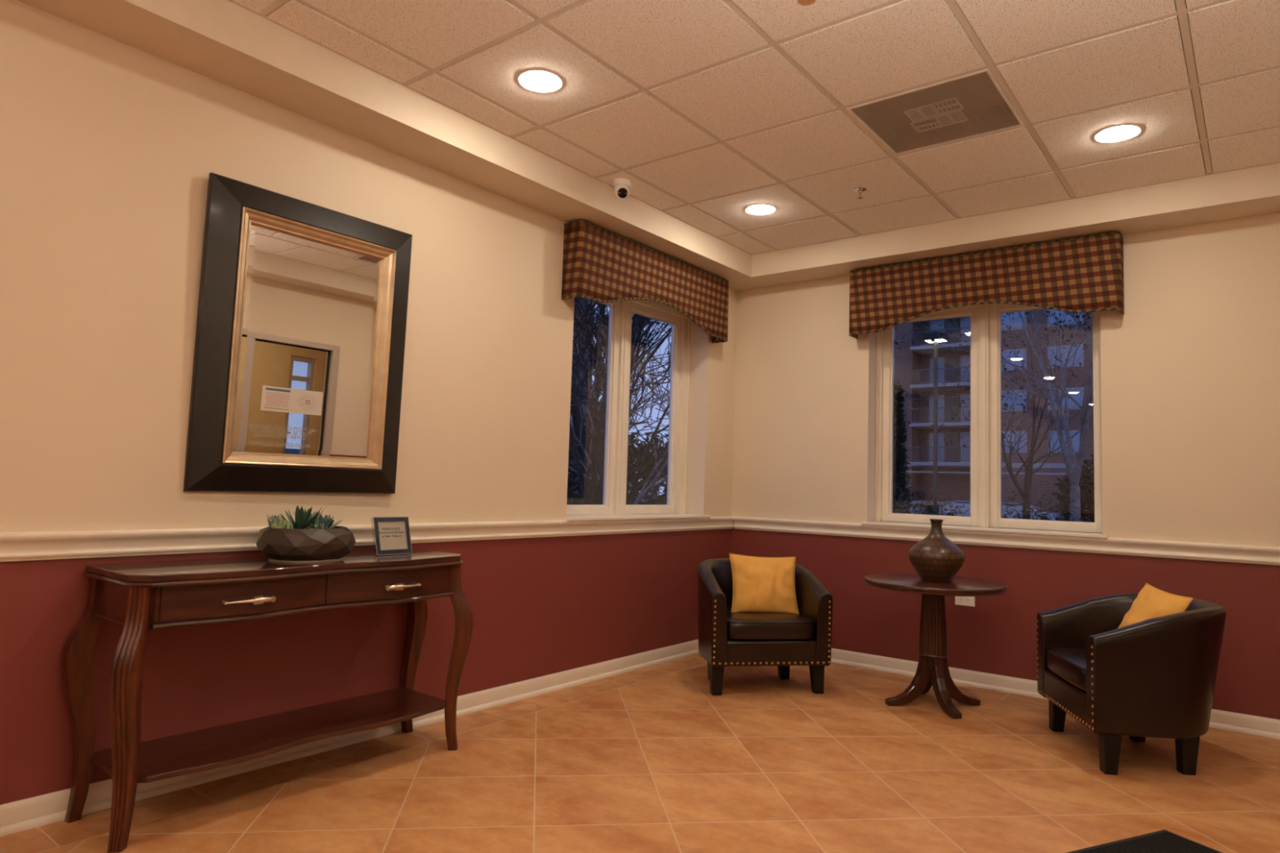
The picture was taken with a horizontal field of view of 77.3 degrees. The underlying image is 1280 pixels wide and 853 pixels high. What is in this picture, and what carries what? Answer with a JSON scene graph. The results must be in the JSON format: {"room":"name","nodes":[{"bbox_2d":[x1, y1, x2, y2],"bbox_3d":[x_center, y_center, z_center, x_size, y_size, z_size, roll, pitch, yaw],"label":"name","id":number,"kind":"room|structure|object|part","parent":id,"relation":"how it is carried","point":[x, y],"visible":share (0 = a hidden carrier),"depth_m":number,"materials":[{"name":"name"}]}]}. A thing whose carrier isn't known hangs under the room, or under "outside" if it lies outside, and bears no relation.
{"room":"building lobby","nodes":[
{"label":"building lobby","id":0,"kind":"room"},
{"bbox_2d":[0,0,737,804],"bbox_3d":[-3.008,-0.322,1.440,0.250,2.950,12.250,-2,-5,38],"label":"wall","id":1,"kind":"structure","parent":0,"point":[109,148],"depth_m":3.06,"materials":[{"name":"paint"}]},
{"bbox_2d":[183,172,412,493],"bbox_3d":[-1.344,-0.323,3.296,0.070,1.190,0.890,0,-4,39],"label":"wall mirror","id":2,"kind":"object","parent":1,"relation":"attached to","point":[300,338],"visible":1,"depth_m":3.23,"materials":[{"name":"black wood"}]},
{"bbox_2d":[232,223,381,458],"bbox_3d":[-1.351,-0.323,3.301,0.004,0.888,0.588,0,-4,39],"label":"mirror glass","id":3,"kind":"object","parent":2,"relation":"attached to","point":[310,315],"depth_m":3.28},
{"bbox_2d":[0,639,698,836],"bbox_3d":[-3.019,1.093,1.152,0.028,0.088,12.000,-2,-5,38],"label":"baseboard","id":4,"kind":"structure","parent":1,"relation":"attached to","point":[17,816],"depth_m":3.33,"materials":[{"name":"white wood"}]},
{"bbox_2d":[0,516,733,561],"bbox_3d":[-2.991,0.252,1.211,0.034,0.090,12.000,-2,-5,38],"label":"trim","id":5,"kind":"structure","parent":1,"relation":"attached to","point":[39,545],"depth_m":3.03,"materials":[{"name":"white wood"}]},
{"bbox_2d":[561,219,728,521],"bbox_3d":[-0.018,-0.255,5.165,0.386,1.694,1.585,-2,-5,38],"label":"window","id":6,"kind":"structure","parent":1,"relation":"in","point":[614,506],"depth_m":5.20,"materials":[{"name":"clear glass"}]},
{"bbox_3d":[-0.357,-0.162,4.979,0.050,1.414,0.616,-2,-5,38],"label":"sash","id":7,"kind":"part","parent":6,"relation":"part of","materials":[{"name":"white wood"}]},
{"bbox_3d":[-0.036,0.581,5.125,0.212,0.020,1.468,-2,-5,38],"label":"sill","id":8,"kind":"part","parent":6,"relation":"part of","materials":[{"name":"white wood"}]},
{"bbox_3d":[0.095,-0.728,5.123,0.136,0.134,1.585,-2,-5,38],"label":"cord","id":9,"kind":"part","parent":6,"relation":"part of","materials":[{"name":"fabric"}]},
{"bbox_3d":[0.106,-1.094,5.150,0.136,0.015,1.585,-2,-5,38],"label":"cord","id":10,"kind":"part","parent":6,"relation":"part of","materials":[{"name":"fabric"}]},
{"bbox_3d":[0.070,-0.109,5.525,0.050,1.414,0.621,-2,-5,38],"label":"sash","id":11,"kind":"part","parent":6,"relation":"part of","materials":[{"name":"white wood"}]},
{"bbox_2d":[602,495,666,504],"bbox_3d":[25.720,7.300,62.260,150.000,0.200,119.750,-2,-5,38],"label":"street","id":12,"kind":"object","parent":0,"point":[642,500],"depth_m":95.56,"materials":[{"name":"grey asphalt"}]},
{"bbox_2d":[568,298,594,494],"bbox_3d":[-19.063,-4.331,88.057,12.140,24.000,28.000,-2,-5,38],"label":"bare tree","id":13,"kind":"object","parent":12,"relation":"on","point":[593,302],"visible":0.02,"depth_m":94.42,"materials":[{"name":"plant"}]},
{"bbox_2d":[569,297,609,417],"bbox_3d":[-1.553,-2.416,17.750,9.718,11.039,7.417,-1,-5,29],"label":"bare tree","id":14,"kind":"object","parent":12,"relation":"on","point":[576,330],"visible":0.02,"depth_m":17.72,"materials":[{"name":"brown plant"}]},
{"bbox_2d":[568,297,657,504],"bbox_3d":[-0.975,-1.976,13.151,7.265,9.512,8.396,1,-4,7],"label":"bare tree","id":15,"kind":"object","parent":12,"relation":"on","point":[574,410],"visible":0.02,"depth_m":13.69,"materials":[{"name":"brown plant"}]},
{"bbox_2d":[566,491,666,515],"bbox_3d":[-0.615,1.804,12.690,2.113,1.903,3.492,-2,-5,38],"label":"evergreen shrub","id":16,"kind":"object","parent":12,"relation":"on","point":[570,502],"visible":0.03,"depth_m":13.05,"materials":[{"name":"green plant"}]},
{"bbox_2d":[566,408,668,504],"bbox_3d":[-0.253,1.483,18.690,3.465,3.441,5.723,-2,-5,38],"label":"evergreen shrub","id":17,"kind":"object","parent":12,"relation":"on","point":[637,453],"visible":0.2,"depth_m":17.55,"materials":[{"name":"green plant"}]},
{"bbox_2d":[568,297,671,504],"bbox_3d":[-0.334,-0.285,12.436,7.248,6.056,4.162,4,-5,-27],"label":"bare tree","id":18,"kind":"object","parent":12,"relation":"on","point":[643,491],"visible":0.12,"depth_m":12.22,"materials":[{"name":"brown plant"}]},
{"bbox_2d":[568,297,671,504],"bbox_3d":[-0.415,-0.255,9.779,5.428,5.608,5.012,4,-5,-31],"label":"bare tree","id":19,"kind":"object","parent":12,"relation":"on","point":[575,371],"visible":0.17,"depth_m":8.76,"materials":[{"name":"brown plant"}]},
{"bbox_2d":[568,297,671,504],"bbox_3d":[0.022,-0.999,10.592,6.660,7.238,6.242,5,-5,-35],"label":"bare tree","id":20,"kind":"object","parent":12,"relation":"on","point":[595,495],"visible":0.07,"depth_m":10.34,"materials":[{"name":"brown plant"}]},
{"bbox_2d":[568,299,671,501],"bbox_3d":[-1.494,-2.680,22.953,9.954,12.308,12.035,1,-4,10],"label":"bare tree","id":21,"kind":"object","parent":12,"relation":"on","point":[653,324],"visible":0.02,"depth_m":23.10,"materials":[{"name":"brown plant"}]},
{"bbox_2d":[571,300,671,503],"bbox_3d":[-0.435,-3.012,18.380,11.466,12.346,11.880,2,-4,-7],"label":"bare tree","id":22,"kind":"object","parent":12,"relation":"on","point":[598,384],"visible":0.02,"depth_m":17.83,"materials":[{"name":"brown plant"}]},
{"bbox_2d":[892,382,914,513],"bbox_3d":[4.740,1.109,14.848,0.932,3.938,0.831,-2,-5,38],"label":"evergreen shrub","id":23,"kind":"object","parent":12,"relation":"on","point":[899,456],"visible":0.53,"depth_m":14.78,"materials":[{"name":"green plant"}]},
{"bbox_3d":[4.719,1.362,14.808,0.096,3.420,0.083,-2,-5,38],"label":"stem","id":24,"kind":"part","parent":23,"relation":"part of","materials":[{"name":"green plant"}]},
{"bbox_2d":[897,501,927,514],"bbox_3d":[17.786,5.790,56.356,4.396,1.440,1.800,-2,-5,38],"label":"parked car","id":25,"kind":"object","parent":12,"relation":"on","point":[923,508],"visible":0.02,"depth_m":54.74,"materials":[{"name":"silver metal"}]},
{"bbox_2d":[923,330,948,515],"bbox_3d":[10.978,0.402,29.740,0.760,7.900,0.600,-2,-5,38],"label":"street lamp","id":26,"kind":"object","parent":12,"relation":"on","point":[934,335],"visible":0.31,"depth_m":29.74,"materials":[{"name":"metal"}]},
{"bbox_2d":[938,500,970,516],"bbox_3d":[22.957,5.840,54.855,4.396,1.440,1.800,-2,-5,38],"label":"parked car","id":27,"kind":"object","parent":12,"relation":"on","point":[957,503],"visible":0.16,"depth_m":54.74,"materials":[{"name":"metal"}]},
{"bbox_3d":[22.639,5.370,55.149,2.600,0.380,1.600,-2,-5,38],"label":"glass","id":28,"kind":"part","parent":27,"relation":"part of","materials":[{"name":"glass"}]},
{"bbox_2d":[893,308,1093,521],"bbox_3d":[6.577,-1.067,13.241,6.335,8.149,5.659,6,-6,-42],"label":"leafy tree","id":29,"kind":"object","parent":12,"relation":"on","point":[1073,468],"visible":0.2,"depth_m":12.90,"materials":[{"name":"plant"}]},
{"bbox_2d":[893,308,1093,515],"bbox_3d":[57.205,-4.622,39.602,102.000,22.200,12.500,-2,-5,38],"label":"apartment building","id":30,"kind":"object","parent":12,"relation":"on","point":[916,375],"visible":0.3,"depth_m":57.98,"materials":[{"name":"brick"}]},
{"bbox_3d":[22.599,1.632,60.967,1.100,2.280,0.080,-2,-5,38],"label":"balcony door","id":31,"kind":"part","parent":30,"relation":"part of","materials":[{"name":"glass"}]},
{"bbox_3d":[22.866,-7.041,61.602,1.100,2.280,0.080,-2,-5,38],"label":"balcony door","id":32,"kind":"part","parent":30,"relation":"part of","materials":[{"name":"blue glass"}]},
{"bbox_3d":[22.777,-4.150,61.391,1.100,2.280,0.080,-2,-5,38],"label":"balcony door","id":33,"kind":"part","parent":30,"relation":"part of","materials":[{"name":"glass"}]},
{"bbox_3d":[22.688,-1.259,61.179,1.100,2.280,0.080,-2,-5,38],"label":"balcony door","id":34,"kind":"part","parent":30,"relation":"part of","materials":[{"name":"glass"}]},
{"bbox_3d":[22.374,-0.895,58.608,5.274,1.040,0.050,-2,-5,38],"label":"railing","id":35,"kind":"part","parent":30,"relation":"part of","materials":[{"name":"metal"}]},
{"bbox_3d":[22.285,1.996,58.396,5.274,1.040,0.050,-2,-5,38],"label":"railing","id":36,"kind":"part","parent":30,"relation":"part of","materials":[{"name":"metal"}]},
{"bbox_3d":[22.552,-6.677,59.031,5.274,1.040,0.050,-2,-5,38],"label":"railing","id":37,"kind":"part","parent":30,"relation":"part of","materials":[{"name":"metal"}]},
{"bbox_3d":[22.463,-3.786,58.819,5.274,1.040,0.050,-2,-5,38],"label":"railing","id":38,"kind":"part","parent":30,"relation":"part of","materials":[{"name":"metal"}]},
{"bbox_3d":[23.665,-4.173,60.699,0.950,2.280,0.080,-2,-5,38],"label":"balcony door","id":39,"kind":"part","parent":30,"relation":"part of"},
{"bbox_3d":[23.575,-1.282,60.488,0.950,2.280,0.080,-2,-5,38],"label":"balcony door","id":40,"kind":"part","parent":30,"relation":"part of","materials":[{"name":"glass"}]},
{"bbox_3d":[23.486,1.609,60.276,0.950,2.280,0.080,-2,-5,38],"label":"balcony door","id":41,"kind":"part","parent":30,"relation":"part of","materials":[{"name":"glass"}]},
{"bbox_3d":[23.754,-7.064,60.911,0.950,2.280,0.080,-2,-5,38],"label":"balcony door","id":42,"kind":"part","parent":30,"relation":"part of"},
{"bbox_3d":[24.492,1.583,59.492,1.300,2.280,0.080,-2,-5,38],"label":"balcony door","id":43,"kind":"part","parent":30,"relation":"part of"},
{"bbox_3d":[24.759,-7.090,60.127,1.300,2.280,0.080,-2,-5,38],"label":"balcony door","id":44,"kind":"part","parent":30,"relation":"part of","materials":[{"name":"blue glass"}]},
{"bbox_3d":[24.670,-4.199,59.916,1.300,2.280,0.080,-2,-5,38],"label":"balcony door","id":45,"kind":"part","parent":30,"relation":"part of","materials":[{"name":"glass"}]},
{"bbox_3d":[24.581,-1.308,59.704,1.300,2.280,0.080,-2,-5,38],"label":"balcony door","id":46,"kind":"part","parent":30,"relation":"part of","materials":[{"name":"glass"}]},
{"bbox_3d":[26.391,-7.590,56.584,1.450,1.300,0.040,-2,-5,38],"label":"pane","id":47,"kind":"part","parent":30,"relation":"part of","materials":[{"name":"blue glass"}]},
{"bbox_3d":[26.302,-4.699,56.372,1.450,1.300,0.040,-2,-5,38],"label":"pane","id":48,"kind":"part","parent":30,"relation":"part of","materials":[{"name":"blue glass"}]},
{"bbox_3d":[26.213,-1.808,56.160,1.450,1.300,0.040,-2,-5,38],"label":"pane","id":49,"kind":"part","parent":30,"relation":"part of","materials":[{"name":"blue glass"}]},
{"bbox_3d":[26.123,1.082,55.949,1.450,1.300,0.040,-2,-5,38],"label":"pane","id":50,"kind":"part","parent":30,"relation":"part of","materials":[{"name":"blue glass"}]},
{"bbox_3d":[28.706,1.015,53.936,2.000,1.300,0.040,-2,-5,38],"label":"pane","id":51,"kind":"part","parent":30,"relation":"part of","materials":[{"name":"blue glass"}]},
{"bbox_3d":[28.974,-7.658,54.571,2.000,1.300,0.040,-2,-5,38],"label":"pane","id":52,"kind":"part","parent":30,"relation":"part of","materials":[{"name":"blue glass"}]},
{"bbox_3d":[28.885,-4.767,54.359,2.000,1.300,0.040,-2,-5,38],"label":"pane","id":53,"kind":"part","parent":30,"relation":"part of","materials":[{"name":"blue glass"}]},
{"bbox_3d":[28.796,-1.876,54.148,2.000,1.300,0.040,-2,-5,38],"label":"pane","id":54,"kind":"part","parent":30,"relation":"part of","materials":[{"name":"blue glass"}]},
{"bbox_2d":[892,487,1094,522],"bbox_3d":[2.966,1.443,7.387,4.884,2.070,1.017,-2,-5,38],"label":"hedge","id":55,"kind":"object","parent":12,"relation":"on","point":[1012,498],"visible":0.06,"depth_m":7.46,"materials":[{"name":"green plant"}]},
{"bbox_2d":[936,327,1093,519],"bbox_3d":[9.476,0.579,19.344,5.279,5.935,3.147,4,-5,-29],"label":"bare tree","id":56,"kind":"object","parent":12,"relation":"on","point":[1028,468],"visible":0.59,"depth_m":19.35,"materials":[{"name":"brown plant"}]},
{"bbox_2d":[1001,502,1064,520],"bbox_3d":[24.489,5.615,51.133,4.396,1.440,1.800,-2,-5,38],"label":"parked car","id":57,"kind":"object","parent":12,"relation":"on","point":[1019,506],"visible":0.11,"depth_m":50.54,"materials":[{"name":"metal"}]},
{"bbox_3d":[24.171,5.145,51.427,2.600,0.380,1.600,-2,-5,38],"label":"glass","id":58,"kind":"part","parent":57,"relation":"part of","materials":[{"name":"glass"}]},
{"bbox_2d":[1044,504,1068,521],"bbox_3d":[28.233,5.748,51.376,4.396,1.440,1.800,-2,-5,38],"label":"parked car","id":59,"kind":"object","parent":12,"relation":"on","point":[1055,508],"visible":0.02,"depth_m":51.53,"materials":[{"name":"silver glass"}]},
{"bbox_2d":[1052,454,1094,522],"bbox_3d":[8.042,1.730,14.079,1.285,2.785,1.506,-2,-5,38],"label":"evergreen shrub","id":60,"kind":"object","parent":12,"relation":"on","point":[1086,482],"visible":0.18,"depth_m":13.91,"materials":[{"name":"green plant"}]},
{"bbox_2d":[0,653,1279,852],"bbox_3d":[-1.618,1.162,0.081,4.051,0.120,12.450,-2,-5,38],"label":"floor","id":61,"kind":"structure","parent":0,"point":[645,760],"depth_m":3.09,"materials":[{"name":"tile"}]},
{"bbox_2d":[61,548,473,852],"bbox_3d":[-1.290,0.917,3.025,0.449,0.818,1.415,-2,-5,38],"label":"console table","id":62,"kind":"object","parent":61,"relation":"on","point":[140,597],"visible":1,"depth_m":2.71,"materials":[{"name":"brown wood"}]},
{"bbox_3d":[-1.835,0.886,2.623,0.054,0.786,0.110,-2,-5,38],"label":"leg","id":63,"kind":"part","parent":62,"relation":"part of","materials":[{"name":"brown wood"}]},
{"bbox_3d":[-1.700,0.621,2.575,0.280,0.012,0.014,-2,-5,38],"label":"moulding","id":64,"kind":"part","parent":62,"relation":"part of","materials":[{"name":"brown wood"}]},
{"bbox_3d":[-1.558,0.880,2.428,0.060,0.786,0.111,2,-4,-7],"label":"leg","id":65,"kind":"part","parent":62,"relation":"part of","materials":[{"name":"brown wood"}]},
{"bbox_3d":[-1.328,0.580,2.727,0.050,0.108,0.558,-2,-5,38],"label":"drawer","id":66,"kind":"part","parent":62,"relation":"part of","materials":[{"name":"brown wood"}]},
{"bbox_3d":[-1.306,0.584,2.684,0.041,0.024,0.169,-2,-5,38],"label":"handle","id":67,"kind":"part","parent":62,"relation":"part of","materials":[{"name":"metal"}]},
{"bbox_2d":[89,687,444,782],"bbox_3d":[-1.300,1.135,3.012,0.392,0.020,1.236,-2,-5,38],"label":"shelf","id":68,"kind":"object","parent":62,"relation":"attached to","point":[238,742],"depth_m":2.91,"materials":[{"name":"brown wood"}]},
{"bbox_3d":[-1.280,0.540,3.054,0.444,0.018,1.320,-2,-5,38],"label":"moulding","id":69,"kind":"part","parent":62,"relation":"part of","materials":[{"name":"brown wood"}]},
{"bbox_3d":[-1.144,0.666,2.935,0.051,0.018,1.170,-2,-5,38],"label":"moulding","id":70,"kind":"part","parent":62,"relation":"part of","materials":[{"name":"brown wood"}]},
{"bbox_2d":[256,505,355,562],"bbox_3d":[-1.276,0.406,3.081,0.331,0.208,0.356,-2,-5,38],"label":"succulent planter","id":71,"kind":"object","parent":62,"relation":"on","point":[311,538],"visible":1,"depth_m":2.97,"materials":[{"name":"brown ceramic"}]},
{"bbox_2d":[256,525,355,562],"bbox_3d":[-1.277,0.448,3.077,0.332,0.124,0.357,-2,-5,38],"label":"bowl","id":72,"kind":"object","parent":71,"relation":"attached to","point":[282,544],"depth_m":2.95,"materials":[{"name":"ceramic"}]},
{"bbox_3d":[-0.980,0.623,3.171,0.050,0.108,0.558,-2,-5,38],"label":"drawer","id":73,"kind":"part","parent":62,"relation":"part of","materials":[{"name":"brown wood"}]},
{"bbox_2d":[370,516,412,555],"bbox_3d":[-1.062,0.462,3.388,0.099,0.159,0.174,-2,-5,38],"label":"table sign","id":74,"kind":"object","parent":62,"relation":"on","point":[391,535],"visible":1,"depth_m":3.37,"materials":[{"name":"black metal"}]},
{"bbox_3d":[-0.934,0.630,3.160,0.041,0.024,0.169,-2,-5,38],"label":"handle","id":75,"kind":"part","parent":62,"relation":"part of","materials":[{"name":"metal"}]},
{"bbox_3d":[-1.034,0.986,3.648,0.054,0.786,0.110,-2,-5,38],"label":"leg","id":76,"kind":"part","parent":62,"relation":"part of","materials":[{"name":"brown wood"}]},
{"bbox_3d":[-0.776,0.978,3.428,0.111,0.786,0.060,2,-4,-7],"label":"leg","id":77,"kind":"part","parent":62,"relation":"part of","materials":[{"name":"brown wood"}]},
{"bbox_2d":[697,558,832,695],"bbox_3d":[0.680,1.162,4.744,0.709,0.700,0.643,3,-4,-10],"label":"armchair","id":78,"kind":"object","parent":61,"relation":"on","point":[726,637],"visible":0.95,"depth_m":4.47,"materials":[{"name":"leather"}]},
{"bbox_3d":[0.441,1.423,4.785,0.072,0.172,0.070,3,-4,-10],"label":"leg","id":79,"kind":"part","parent":78,"relation":"part of","materials":[{"name":"brown wood"}]},
{"bbox_3d":[0.425,1.397,4.443,0.072,0.172,0.070,3,-4,-10],"label":"leg","id":80,"kind":"part","parent":78,"relation":"part of","materials":[{"name":"black wood"}]},
{"bbox_2d":[728,553,799,614],"bbox_3d":[0.738,0.942,4.758,0.430,0.356,0.161,2,-4,-10],"label":"throw pillow","id":81,"kind":"object","parent":78,"relation":"on","point":[760,584],"visible":0.93,"depth_m":4.71,"materials":[{"name":"fabric"}]},
{"bbox_2d":[726,607,813,639],"bbox_3d":[0.692,1.144,4.681,0.532,0.116,0.507,3,-4,-10],"label":"seat cushion","id":82,"kind":"object","parent":78,"relation":"on","point":[740,625],"depth_m":4.45,"materials":[{"name":"leather"}]},
{"bbox_3d":[0.699,1.270,4.609,0.524,0.136,0.373,3,-4,-10],"label":"rail","id":83,"kind":"part","parent":78,"relation":"part of","materials":[{"name":"leather"}]},
{"bbox_3d":[0.867,1.442,4.860,0.072,0.172,0.070,3,-4,-10],"label":"leg","id":84,"kind":"part","parent":78,"relation":"part of","materials":[{"name":"black wood"}]},
{"bbox_3d":[1.001,1.423,4.544,0.072,0.172,0.070,3,-4,-10],"label":"leg","id":85,"kind":"part","parent":78,"relation":"part of","materials":[{"name":"black wood"}]},
{"bbox_2d":[862,573,1007,718],"bbox_3d":[1.600,1.179,4.372,0.742,0.668,0.742,-2,-5,38],"label":"pedestal table","id":86,"kind":"object","parent":61,"relation":"on","point":[932,669],"visible":0.98,"depth_m":4.31,"materials":[{"name":"brown wood"}]},
{"bbox_3d":[1.457,1.370,4.341,0.253,0.273,0.052,2,-4,-7],"label":"leg","id":87,"kind":"part","parent":86,"relation":"part of","materials":[{"name":"brown wood"}]},
{"bbox_3d":[1.577,1.385,4.495,0.052,0.273,0.253,2,-4,-7],"label":"leg","id":88,"kind":"part","parent":86,"relation":"part of","materials":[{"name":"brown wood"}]},
{"bbox_2d":[908,519,964,582],"bbox_3d":[1.632,0.679,4.408,0.293,0.335,0.293,-2,-5,38],"label":"vase","id":89,"kind":"object","parent":86,"relation":"on","point":[935,558],"visible":1,"depth_m":4.32,"materials":[{"name":"ceramic"}]},
{"bbox_3d":[1.611,1.366,4.220,0.052,0.273,0.253,2,-4,-7],"label":"leg","id":90,"kind":"part","parent":86,"relation":"part of","materials":[{"name":"brown wood"}]},
{"bbox_3d":[1.732,1.381,4.374,0.253,0.273,0.052,2,-4,-7],"label":"leg","id":91,"kind":"part","parent":86,"relation":"part of","materials":[{"name":"brown wood"}]},
{"bbox_2d":[1036,592,1226,775],"bbox_3d":[2.259,1.130,3.637,0.643,0.700,0.709,1,-4,8],"label":"armchair","id":92,"kind":"object","parent":61,"relation":"on","point":[1153,677],"visible":0.96,"depth_m":3.33,"materials":[{"name":"leather"}]},
{"bbox_3d":[2.060,1.411,3.941,0.070,0.172,0.072,1,-4,8],"label":"leg","id":93,"kind":"part","parent":92,"relation":"part of","materials":[{"name":"black wood"}]},
{"bbox_3d":[2.128,1.243,3.647,0.373,0.136,0.524,1,-4,8],"label":"rail","id":94,"kind":"part","parent":92,"relation":"part of","materials":[{"name":"leather"}]},
{"bbox_2d":[1047,648,1086,691],"bbox_3d":[2.194,1.115,3.648,0.507,0.116,0.532,1,-4,8],"label":"seat cushion","id":95,"kind":"object","parent":92,"relation":"on","point":[1068,666],"depth_m":3.67,"materials":[{"name":"leather"}]},
{"bbox_3d":[1.975,1.366,3.364,0.070,0.172,0.072,1,-4,8],"label":"leg","id":96,"kind":"part","parent":92,"relation":"part of","materials":[{"name":"black wood"}]},
{"bbox_3d":[2.380,1.412,3.817,0.070,0.172,0.072,1,-4,8],"label":"leg","id":97,"kind":"part","parent":92,"relation":"part of","materials":[{"name":"black wood"}]},
{"bbox_2d":[1117,582,1193,628],"bbox_3d":[2.310,0.896,3.638,0.194,0.335,0.373,1,-4,8],"label":"throw pillow","id":98,"kind":"object","parent":92,"relation":"on","point":[1151,602],"visible":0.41,"depth_m":3.60,"materials":[{"name":"fabric"}]},
{"bbox_3d":[2.318,1.379,3.389,0.070,0.172,0.072,1,-4,8],"label":"leg","id":99,"kind":"part","parent":92,"relation":"part of","materials":[{"name":"black wood"}]},
{"bbox_2d":[1066,829,1222,852],"bbox_3d":[1.316,1.333,2.082,1.500,0.010,0.850,4,-5,-24],"label":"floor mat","id":100,"kind":"object","parent":61,"relation":"on","point":[1164,841],"visible":1,"depth_m":2.63,"materials":[{"name":"rubber"}]},
{"bbox_2d":[17,0,1279,290],"bbox_3d":[-1.448,-1.684,0.193,3.800,0.319,12.000,-2,-5,38],"label":"soffit","id":101,"kind":"structure","parent":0,"point":[226,42],"depth_m":3.94,"materials":[{"name":"paint"}]},
{"bbox_2d":[232,0,1279,253],"bbox_3d":[-1.540,-1.703,0.081,3.176,0.016,11.676,-2,-5,38],"label":"ceiling","id":102,"kind":"structure","parent":0,"point":[904,44],"depth_m":3.26,"materials":[{"name":"tile"}]},
{"bbox_2d":[517,69,563,92],"bbox_3d":[-0.410,-1.446,3.302,0.188,0.077,0.188,-2,-5,38],"label":"recessed light","id":103,"kind":"object","parent":102,"relation":"in","point":[535,80],"visible":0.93,"depth_m":3.28,"materials":[{"name":"white plastic"}]},
{"bbox_2d":[613,177,631,199],"bbox_3d":[-0.099,-1.285,4.360,0.098,0.104,0.098,-2,-5,38],"label":"security camera","id":104,"kind":"object","parent":102,"relation":"attached to","point":[621,185],"visible":1,"depth_m":4.33,"materials":[{"name":"white plastic"}]},
{"bbox_2d":[228,0,1279,254],"bbox_3d":[-1.540,-1.711,0.082,3.208,0.028,11.708,-2,-5,38],"label":"grid","id":105,"kind":"structure","parent":102,"relation":"attached to","point":[1182,11],"depth_m":3.31,"materials":[{"name":"metal"}]},
{"bbox_2d":[744,204,776,215],"bbox_3d":[0.713,-1.306,4.738,0.188,0.077,0.188,-2,-5,38],"label":"recessed light","id":106,"kind":"object","parent":102,"relation":"in","point":[755,209],"visible":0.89,"depth_m":4.71,"materials":[{"name":"white plastic"}]},
{"bbox_2d":[853,186,866,199],"bbox_3d":[1.203,-1.271,4.370,0.072,0.050,0.072,-2,-5,38],"label":"sprinkler","id":107,"kind":"object","parent":102,"relation":"attached to","point":[860,189],"visible":1,"depth_m":4.36,"materials":[{"name":"silver metal"}]},
{"bbox_2d":[846,67,1024,155],"bbox_3d":[1.302,-1.421,3.514,0.583,0.131,0.583,-2,-5,38],"label":"ceiling vent","id":108,"kind":"object","parent":102,"relation":"in","point":[972,104],"visible":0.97,"depth_m":3.56,"materials":[{"name":"metal"}]},
{"bbox_2d":[1093,124,1142,142],"bbox_3d":[2.155,-1.344,3.615,0.188,0.077,0.188,-2,-5,38],"label":"recessed light","id":109,"kind":"object","parent":102,"relation":"in","point":[1117,133],"visible":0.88,"depth_m":3.59,"materials":[{"name":"white plastic"}]},
{"bbox_2d":[730,212,1279,719],"bbox_3d":[2.273,0.095,4.909,3.800,2.950,0.250,-2,-5,38],"label":"wall","id":110,"kind":"structure","parent":0,"point":[1190,367],"depth_m":4.45,"materials":[{"name":"paint"}]},
{"bbox_2d":[955,596,974,606],"bbox_3d":[1.980,1.056,4.879,0.116,0.072,0.010,-2,-5,38],"label":"wall outlet","id":111,"kind":"object","parent":110,"relation":"attached to","point":[962,601],"visible":0.88,"depth_m":4.87,"materials":[{"name":"white plastic"}]},
{"bbox_2d":[958,596,964,602],"bbox_3d":[1.965,1.057,4.891,0.034,0.034,0.009,-2,-5,38],"label":"receptacle","id":112,"kind":"object","parent":111,"relation":"attached to","point":[961,599],"depth_m":4.89,"materials":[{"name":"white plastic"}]},
{"bbox_2d":[964,597,971,603],"bbox_3d":[1.995,1.056,4.867,0.034,0.034,0.009,-2,-5,38],"label":"receptacle","id":113,"kind":"object","parent":111,"relation":"attached to","point":[967,600],"depth_m":4.86,"materials":[{"name":"white plastic"}]},
{"bbox_2d":[848,231,1124,538],"bbox_3d":[2.112,-0.203,4.977,1.575,1.693,0.386,-2,-5,38],"label":"window","id":114,"kind":"structure","parent":110,"relation":"in","point":[985,319],"depth_m":4.99,"materials":[{"name":"clear glass"}]},
{"bbox_3d":[1.916,-0.066,5.282,0.631,1.412,0.050,-2,-5,38],"label":"sash","id":115,"kind":"part","parent":114,"relation":"part of","materials":[{"name":"white wood"}]},
{"bbox_3d":[2.073,0.631,4.919,1.421,0.020,0.187,-2,-5,38],"label":"sill","id":116,"kind":"part","parent":114,"relation":"part of","materials":[{"name":"white wood"}]},
{"bbox_3d":[2.061,-1.049,4.940,1.575,0.015,0.136,-2,-5,38],"label":"cord","id":117,"kind":"part","parent":114,"relation":"part of","materials":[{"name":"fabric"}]},
{"bbox_3d":[2.050,-0.683,4.914,1.575,0.134,0.136,-2,-5,38],"label":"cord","id":118,"kind":"part","parent":114,"relation":"part of","materials":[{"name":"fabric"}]},
{"bbox_3d":[2.461,-0.080,4.857,0.633,1.412,0.050,-2,-5,38],"label":"sash","id":119,"kind":"part","parent":114,"relation":"part of","materials":[{"name":"white wood"}]},
{"bbox_2d":[733,516,1279,565],"bbox_3d":[2.181,0.670,4.744,3.766,0.090,0.034,-2,-5,38],"label":"trim","id":120,"kind":"structure","parent":110,"relation":"attached to","point":[1266,555],"depth_m":4.62,"materials":[{"name":"white wood"}]},
{"bbox_2d":[831,648,1279,739],"bbox_3d":[2.155,1.511,4.686,3.772,0.088,0.028,-2,-5,38],"label":"baseboard","id":121,"kind":"structure","parent":110,"relation":"attached to","point":[1220,719],"depth_m":4.72,"materials":[{"name":"white wood"}]},
{"bbox_2d":[1174,0,1201,146],"bbox_3d":[-1.465,-1.890,0.259,4.200,0.100,12.450,-2,-5,38],"label":"ceiling trim","id":122,"kind":"structure","parent":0,"point":[1175,0],"depth_m":3.34,"materials":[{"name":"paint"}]}
]}

